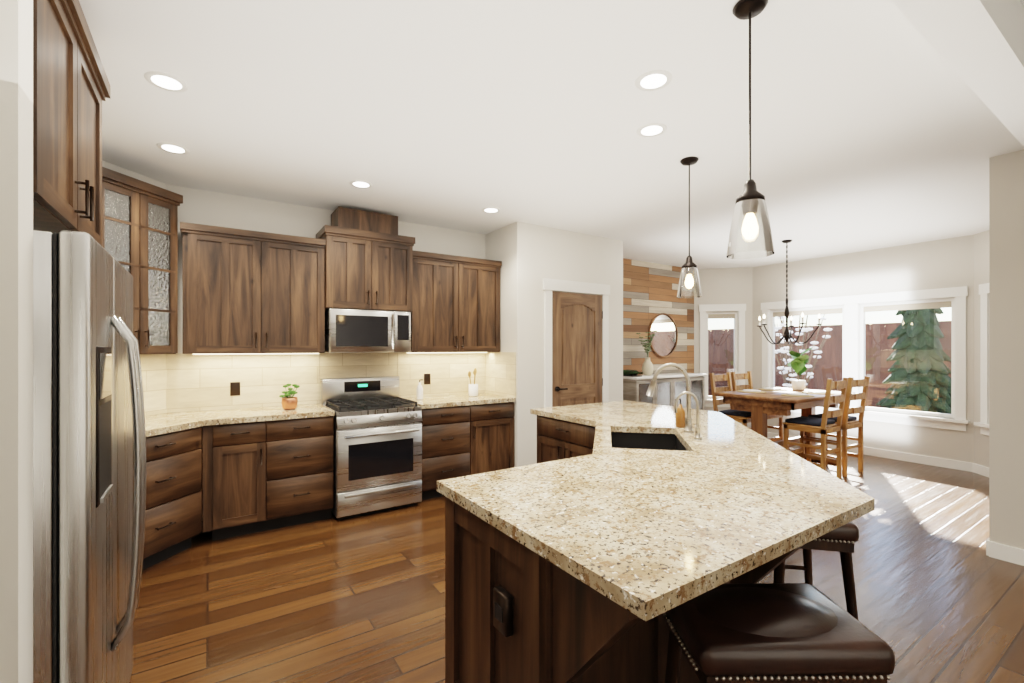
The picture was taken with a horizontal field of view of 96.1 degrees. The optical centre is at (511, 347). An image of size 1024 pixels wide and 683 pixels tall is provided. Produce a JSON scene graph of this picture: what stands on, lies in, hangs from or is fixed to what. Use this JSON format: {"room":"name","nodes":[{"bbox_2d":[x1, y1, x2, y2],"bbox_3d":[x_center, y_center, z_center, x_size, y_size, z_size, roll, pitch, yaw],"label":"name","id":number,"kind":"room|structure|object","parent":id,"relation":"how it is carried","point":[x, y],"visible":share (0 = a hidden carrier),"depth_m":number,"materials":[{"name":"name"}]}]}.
{"room":"dining room and kitchen","nodes":[
{"label":"dining room and kitchen","id":0,"kind":"room"},
{"bbox_2d":[0,0,1023,682],"bbox_3d":[2.175,0.062,2.759,9.126,2.785,7.700,0,0,-34],"label":"wall","id":1,"kind":"structure","parent":0,"point":[530,256],"depth_m":3.15,"materials":[{"name":"white paint"}]},
{"bbox_2d":[33,0,110,245],"bbox_3d":[-1.790,-0.780,1.433,0.718,0.740,0.948,0,0,-34],"label":"upper cabinet","id":2,"kind":"object","parent":1,"relation":"attached to","point":[71,88],"visible":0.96,"depth_m":1.52,"materials":[{"name":"brown wood"}]},
{"bbox_2d":[102,167,182,353],"bbox_3d":[-2.749,-0.560,3.251,0.368,1.210,0.615,0,0,11],"label":"upper cabinet","id":3,"kind":"object","parent":1,"relation":"attached to","point":[140,231],"visible":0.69,"depth_m":3.27,"materials":[{"name":"brown wood"}]},
{"bbox_2d":[180,222,325,354],"bbox_3d":[-2.177,-0.450,3.917,1.043,1.010,0.388,0,0,-34],"label":"upper cabinet","id":4,"kind":"object","parent":1,"relation":"attached to","point":[249,292],"visible":1,"depth_m":3.76,"materials":[{"name":"brown wood"}]},
{"bbox_2d":[140,352,515,415],"bbox_3d":[-1.336,0.350,3.508,3.785,0.610,2.005,0,0,-34],"label":"backsplash","id":5,"kind":"structure","parent":1,"relation":"attached to","point":[178,382],"depth_m":4.24,"materials":[{"name":"tile"}]},
{"bbox_2d":[230,382,239,395],"bbox_3d":[-2.400,0.355,3.988,0.074,0.116,0.006,0,0,-34],"label":"electrical outlet","id":6,"kind":"object","parent":5,"relation":"attached to","point":[234,388],"visible":1,"depth_m":3.98,"materials":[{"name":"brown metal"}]},
{"bbox_2d":[424,374,430,384],"bbox_3d":[-0.915,0.335,4.970,0.074,0.116,0.006,0,0,-34],"label":"electrical outlet","id":7,"kind":"object","parent":5,"relation":"attached to","point":[427,378],"visible":1,"depth_m":4.97,"materials":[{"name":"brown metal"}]},
{"bbox_2d":[316,206,414,311],"bbox_3d":[-1.396,-0.820,4.410,0.830,0.930,0.428,0,0,-34],"label":"upper cabinet","id":8,"kind":"object","parent":1,"relation":"attached to","point":[368,260],"visible":1,"depth_m":4.26,"materials":[{"name":"brown wood"}]},
{"bbox_2d":[325,308,410,352],"bbox_3d":[-1.387,-0.153,4.396,0.750,0.393,0.461,0,0,-34],"label":"microwave","id":9,"kind":"object","parent":8,"relation":"attached to","point":[359,331],"visible":0.98,"depth_m":4.22,"materials":[{"name":"silver metal"}]},
{"bbox_2d":[407,250,501,352],"bbox_3d":[-0.642,-0.450,4.933,1.030,1.010,0.388,0,0,-34],"label":"upper cabinet","id":10,"kind":"object","parent":1,"relation":"attached to","point":[456,304],"visible":0.96,"depth_m":4.78,"materials":[{"name":"brown wood"}]},
{"bbox_2d":[543,278,609,407],"bbox_3d":[0.760,0.347,5.283,1.000,2.215,0.028,0,0,-34],"label":"door frame","id":11,"kind":"structure","parent":1,"relation":"attached to","point":[551,285],"depth_m":5.17,"materials":[{"name":"white"}]},
{"bbox_2d":[552,291,602,406],"bbox_3d":[0.779,0.409,5.266,0.768,2.068,0.074,0,0,-34],"label":"pantry door","id":12,"kind":"structure","parent":1,"relation":"in","point":[577,378],"depth_m":5.27,"materials":[{"name":"brown wood"}]},
{"bbox_2d":[767,432,1023,565],"bbox_3d":[3.618,1.403,3.774,4.801,0.105,7.300,0,0,-34],"label":"baseboard","id":13,"kind":"structure","parent":1,"relation":"attached to","point":[1011,554],"depth_m":5.53,"materials":[{"name":"white"}]},
{"bbox_2d":[79,0,1023,268],"bbox_3d":[2.117,-1.390,2.780,9.400,0.120,8.100,0,0,-34],"label":"ceiling","id":14,"kind":"structure","parent":0,"point":[877,124],"depth_m":2.64,"materials":[{"name":"white paint"}]},
{"bbox_2d":[144,71,188,92],"bbox_3d":[-1.726,-1.327,2.299,0.180,0.006,0.180,0,0,-34],"label":"recessed light","id":15,"kind":"object","parent":14,"relation":"in","point":[166,81],"visible":1,"depth_m":2.29,"materials":[{"name":"white plastic"}]},
{"bbox_2d":[156,142,189,154],"bbox_3d":[-2.256,-1.327,3.064,0.180,0.006,0.180,0,0,-34],"label":"recessed light","id":16,"kind":"object","parent":14,"relation":"in","point":[172,148],"visible":1,"depth_m":3.06,"materials":[{"name":"white plastic"}]},
{"bbox_2d":[350,180,372,188],"bbox_3d":[-1.225,-1.327,3.734,0.180,0.006,0.180,0,0,-34],"label":"recessed light","id":17,"kind":"object","parent":14,"relation":"in","point":[360,184],"visible":1,"depth_m":3.73,"materials":[{"name":"white plastic"}]},
{"bbox_2d":[482,207,499,212],"bbox_3d":[-0.202,-1.327,4.436,0.180,0.006,0.180,0,0,-34],"label":"recessed light","id":18,"kind":"object","parent":14,"relation":"in","point":[490,210],"visible":1,"depth_m":4.43,"materials":[{"name":"white plastic"}]},
{"bbox_2d":[637,123,666,136],"bbox_3d":[0.853,-1.327,2.807,0.180,0.006,0.180,0,0,-34],"label":"recessed light","id":19,"kind":"object","parent":14,"relation":"in","point":[652,130],"visible":1,"depth_m":2.80,"materials":[{"name":"white plastic"}]},
{"bbox_2d":[635,70,671,90],"bbox_3d":[0.704,-1.327,2.289,0.180,0.006,0.180,0,0,-34],"label":"recessed light","id":20,"kind":"object","parent":14,"relation":"in","point":[653,80],"visible":1,"depth_m":2.28,"materials":[{"name":"white plastic"}]},
{"bbox_2d":[677,156,701,297],"bbox_3d":[1.253,-0.845,3.252,0.168,0.970,0.168,0,0,-34],"label":"pendant light","id":21,"kind":"object","parent":14,"relation":"hanging from","point":[689,266],"visible":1,"depth_m":3.23,"materials":[{"name":"clear glass"}]},
{"bbox_2d":[726,0,774,258],"bbox_3d":[0.923,-0.845,1.784,0.168,0.970,0.168,0,0,-34],"label":"pendant light","id":22,"kind":"object","parent":14,"relation":"hanging from","point":[750,199],"visible":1,"depth_m":1.76,"materials":[{"name":"clear glass"}]},
{"bbox_2d":[757,240,821,344],"bbox_3d":[3.387,-0.687,5.721,0.715,1.287,0.686,0,0,-34],"label":"chandelier","id":23,"kind":"object","parent":14,"relation":"hanging from","point":[787,336],"visible":1,"depth_m":5.68,"materials":[{"name":"black metal"}]},
{"bbox_2d":[891,0,1023,145],"bbox_3d":[1.194,-1.212,1.357,5.630,0.235,0.155,0,0,-34],"label":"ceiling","id":24,"kind":"structure","parent":14,"relation":"attached to","point":[978,45],"depth_m":1.69,"materials":[{"name":"white paint"}]},
{"bbox_2d":[129,445,1023,682],"bbox_3d":[2.117,1.515,2.780,9.400,0.120,8.100,0,0,-34],"label":"floor","id":25,"kind":"structure","parent":0,"point":[938,590],"depth_m":2.71,"materials":[{"name":"brown wood"}]},
{"bbox_2d":[33,230,145,682],"bbox_3d":[-1.718,0.565,1.481,0.849,1.780,0.912,0,0,-34],"label":"fridge","id":26,"kind":"object","parent":25,"relation":"on","point":[89,434],"visible":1,"depth_m":1.28,"materials":[{"name":"silver metal"}]},
{"bbox_2d":[133,425,216,569],"bbox_3d":[-2.586,1.010,3.129,0.920,0.890,0.855,0,0,-34],"label":"base cabinet","id":27,"kind":"object","parent":25,"relation":"on","point":[173,516],"depth_m":3.17,"materials":[{"name":"brown wood"}]},
{"bbox_2d":[145,413,205,436],"bbox_3d":[-2.465,0.545,2.751,1.037,0.040,1.990,0,0,-34],"label":"countertop","id":28,"kind":"structure","parent":27,"relation":"on","point":[158,424],"depth_m":3.19,"materials":[{"name":"stone"}]},
{"bbox_2d":[158,403,334,425],"bbox_3d":[-2.140,0.545,3.783,1.162,0.040,0.632,0,0,-34],"label":"countertop","id":29,"kind":"structure","parent":27,"relation":"on","point":[254,414],"depth_m":3.69,"materials":[{"name":"stone"}]},
{"bbox_2d":[279,384,299,409],"bbox_3d":[-1.908,0.414,3.938,0.163,0.221,0.139,0,0,-34],"label":"plant","id":30,"kind":"object","parent":29,"relation":"on","point":[290,402],"visible":1,"depth_m":3.90,"materials":[{"name":"green plant"}]},
{"bbox_2d":[217,421,268,539],"bbox_3d":[-2.253,1.010,3.721,0.410,0.890,0.608,0,0,-34],"label":"base cabinet","id":31,"kind":"object","parent":25,"relation":"on","point":[260,476],"depth_m":3.51,"materials":[{"name":"brown wood"}]},
{"bbox_2d":[269,416,333,529],"bbox_3d":[-1.871,1.010,3.973,0.505,0.890,0.608,0,0,-34],"label":"base cabinet","id":32,"kind":"object","parent":25,"relation":"on","point":[301,450],"depth_m":3.72,"materials":[{"name":"brown wood"}]},
{"bbox_2d":[321,376,421,519],"bbox_3d":[-1.304,0.873,4.271,0.750,1.165,0.727,0,0,-34],"label":"range","id":33,"kind":"object","parent":25,"relation":"on","point":[377,434],"visible":0.96,"depth_m":4.04,"materials":[{"name":"silver metal"}]},
{"bbox_2d":[422,402,513,499],"bbox_3d":[-0.564,1.010,4.816,1.045,0.890,0.646,0,0,-34],"label":"base cabinet","id":34,"kind":"object","parent":25,"relation":"on","point":[461,441],"visible":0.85,"depth_m":4.54,"materials":[{"name":"brown wood"}]},
{"bbox_2d":[399,393,514,408],"bbox_3d":[-0.577,0.545,4.818,1.046,0.040,0.632,0,0,-34],"label":"countertop","id":35,"kind":"structure","parent":34,"relation":"on","point":[448,401],"depth_m":4.69,"materials":[{"name":"stone"}]},
{"bbox_2d":[416,379,422,399],"bbox_3d":[-0.939,0.423,4.679,0.066,0.204,0.064,0,0,-34],"label":"soap bottle","id":36,"kind":"object","parent":35,"relation":"on","point":[419,392],"visible":1,"depth_m":4.66,"materials":[{"name":"white plastic"}]},
{"bbox_2d":[468,368,477,396],"bbox_3d":[-0.422,0.372,5.021,0.106,0.304,0.106,0,0,-34],"label":"utensil crock","id":37,"kind":"object","parent":35,"relation":"on","point":[473,390],"visible":1,"depth_m":4.99,"materials":[{"name":"white ceramic"}]},
{"bbox_2d":[437,488,799,682],"bbox_3d":[0.726,1.010,2.825,2.805,0.890,2.450,0,0,-34],"label":"kitchen island","id":38,"kind":"object","parent":25,"relation":"on","point":[514,614],"depth_m":1.46,"materials":[{"name":"wood"}]},
{"bbox_2d":[437,400,874,623],"bbox_3d":[0.709,0.545,2.784,2.745,0.040,2.580,0,0,-34],"label":"island countertop","id":39,"kind":"structure","parent":38,"relation":"on","point":[659,517],"depth_m":1.59,"materials":[{"name":"beige stone"}]},
{"bbox_2d":[646,363,693,432],"bbox_3d":[0.995,0.308,2.866,0.217,0.432,0.243,0,0,-34],"label":"faucet","id":40,"kind":"object","parent":39,"relation":"on","point":[688,419],"visible":1,"depth_m":2.85,"materials":[{"name":"silver metal"}]},
{"bbox_2d":[675,399,685,427],"bbox_3d":[1.119,0.430,3.055,0.062,0.189,0.060,0,0,-34],"label":"soap dispenser","id":41,"kind":"object","parent":39,"relation":"on","point":[680,417],"visible":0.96,"depth_m":3.03,"materials":[{"name":"orange glass"}]},
{"bbox_2d":[675,391,701,439],"bbox_3d":[1.032,0.387,2.662,0.146,0.274,0.115,0,0,-34],"label":"tap","id":42,"kind":"object","parent":39,"relation":"on","point":[697,433],"visible":1,"depth_m":2.64,"materials":[{"name":"silver metal"}]},
{"bbox_2d":[623,373,706,409],"bbox_3d":[2.271,0.930,6.960,1.610,1.050,0.430,0,0,-34],"label":"sideboard","id":43,"kind":"object","parent":25,"relation":"on","point":[669,388],"visible":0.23,"depth_m":6.75,"materials":[{"name":"white wood"}]},
{"bbox_2d":[623,370,642,376],"bbox_3d":[1.714,0.359,6.579,0.180,0.090,0.300,0,0,-34],"label":"wine rack","id":44,"kind":"object","parent":43,"relation":"on","point":[631,373],"visible":0.98,"depth_m":6.53,"materials":[{"name":"black metal"}]},
{"bbox_2d":[636,330,656,375],"bbox_3d":[1.969,0.073,6.749,0.353,0.663,0.272,0,0,-34],"label":"vase","id":45,"kind":"object","parent":43,"relation":"on","point":[647,367],"visible":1,"depth_m":6.74,"materials":[{"name":"beige ceramic"}]},
{"bbox_2d":[710,372,750,426],"bbox_3d":[2.912,0.891,5.963,0.430,1.128,0.501,0,0,-34],"label":"dining chair","id":46,"kind":"object","parent":25,"relation":"on","point":[743,418],"visible":0.48,"depth_m":6.01,"materials":[{"name":"brown wood"}]},
{"bbox_2d":[731,371,782,441],"bbox_3d":[3.333,0.891,6.254,0.430,1.128,0.501,0,0,-31],"label":"dining chair","id":47,"kind":"object","parent":25,"relation":"on","point":[741,376],"visible":0.15,"depth_m":6.32,"materials":[{"name":"brown wood"}]},
{"bbox_2d":[662,583,894,682],"bbox_3d":[0.723,1.089,1.318,0.522,0.734,0.372,0,0,-1],"label":"bar stool","id":48,"kind":"object","parent":25,"relation":"on","point":[768,633],"visible":0.98,"depth_m":1.20,"materials":[{"name":"brown leather"}]},
{"bbox_2d":[714,387,854,463],"bbox_3d":[3.403,1.005,5.730,1.500,0.900,0.960,0,0,-34],"label":"dining table","id":49,"kind":"object","parent":25,"relation":"on","point":[759,406],"visible":0.5,"depth_m":5.38,"materials":[{"name":"brown wood"}]},
{"bbox_2d":[737,389,766,392],"bbox_3d":[3.020,0.542,5.801,0.340,0.026,0.340,0,0,-34],"label":"placemat","id":50,"kind":"object","parent":49,"relation":"on","point":[750,391],"visible":1,"depth_m":5.74,"materials":[{"name":"beige fabric"}]},
{"bbox_2d":[758,387,786,390],"bbox_3d":[3.446,0.542,6.082,0.340,0.026,0.340,0,0,-34],"label":"placemat","id":51,"kind":"object","parent":49,"relation":"on","point":[771,389],"visible":1,"depth_m":6.02,"materials":[{"name":"beige fabric"}]},
{"bbox_2d":[781,393,813,396],"bbox_3d":[3.318,0.542,5.350,0.340,0.026,0.340,0,0,-34],"label":"placemat","id":52,"kind":"object","parent":49,"relation":"on","point":[797,394],"visible":1,"depth_m":5.28,"materials":[{"name":"beige fabric"}]},
{"bbox_2d":[788,346,813,390],"bbox_3d":[3.744,0.265,6.028,0.287,0.580,0.317,0,0,-34],"label":"potted plant","id":53,"kind":"object","parent":49,"relation":"on","point":[797,364],"visible":1,"depth_m":5.98,"materials":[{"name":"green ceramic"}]},
{"bbox_2d":[802,391,833,394],"bbox_3d":[3.744,0.542,5.632,0.340,0.026,0.340,0,0,-34],"label":"placemat","id":54,"kind":"object","parent":49,"relation":"on","point":[816,392],"visible":0.88,"depth_m":5.57,"materials":[{"name":"beige fabric"}]},
{"bbox_2d":[782,377,847,477],"bbox_3d":[3.421,0.891,5.196,0.430,1.128,0.501,0,0,-34],"label":"dining chair","id":55,"kind":"object","parent":25,"relation":"on","point":[823,426],"visible":0.94,"depth_m":5.11,"materials":[{"name":"brown wood"}]},
{"bbox_2d":[773,522,858,620],"bbox_3d":[1.361,1.089,2.220,0.372,0.734,0.522,0,0,12],"label":"bar stool","id":56,"kind":"object","parent":25,"relation":"on","point":[843,539],"visible":0.21,"depth_m":1.98,"materials":[{"name":"brown wood"}]},
{"bbox_2d":[806,376,869,476],"bbox_3d":[3.856,0.891,5.460,0.430,1.128,0.501,0,0,-31],"label":"dining chair","id":57,"kind":"object","parent":25,"relation":"on","point":[850,422],"visible":0.79,"depth_m":5.33,"materials":[{"name":"brown wood"}]},
{"bbox_2d":[623,258,693,374],"bbox_3d":[2.003,0.062,7.065,2.540,2.785,0.028,0,0,-34],"label":"wall","id":58,"kind":"structure","parent":0,"point":[650,290],"depth_m":7.17,"materials":[{"name":"brown wood"}]},
{"bbox_2d":[648,313,677,357],"bbox_3d":[2.404,-0.200,7.293,0.708,0.708,0.030,0,0,-34],"label":"round mirror","id":59,"kind":"object","parent":58,"relation":"attached to","point":[664,340],"visible":0.94,"depth_m":7.30,"materials":[{"name":"brown mirror"}]},
{"bbox_2d":[694,230,988,467],"bbox_3d":[4.477,0.062,6.327,0.850,2.785,4.202,0,0,-34],"label":"wall","id":60,"kind":"structure","parent":0,"point":[962,261],"depth_m":6.11,"materials":[{"name":"beige paint"}]},
{"label":"outside","id":61,"kind":"structure","parent":0,"visible":0},
{"bbox_3d":[4.229,1.750,20.787,90.000,0.310,90.000,0,0,-33],"label":"ground","id":62,"kind":"structure","parent":61,"visible":0},
{"bbox_2d":[775,314,831,388],"bbox_3d":[5.348,0.306,8.694,1.335,2.590,1.312,0,0,-34],"label":"bush","id":63,"kind":"object","parent":62,"relation":"on","point":[784,366],"depth_m":8.53,"materials":[{"name":"white plant"}]},
{"bbox_2d":[708,321,950,407],"bbox_3d":[4.562,0.500,6.887,7.310,2.190,18.550,0,0,-34],"label":"fence","id":64,"kind":"object","parent":62,"relation":"on","point":[869,361],"depth_m":9.89,"materials":[{"name":"brown wood"}]},
{"bbox_2d":[876,308,950,413],"bbox_3d":[6.638,-0.200,7.522,1.260,3.590,1.208,0,0,-34],"label":"conifer","id":65,"kind":"object","parent":62,"relation":"on","point":[907,359],"depth_m":7.31,"materials":[{"name":"green plant"}]}
]}

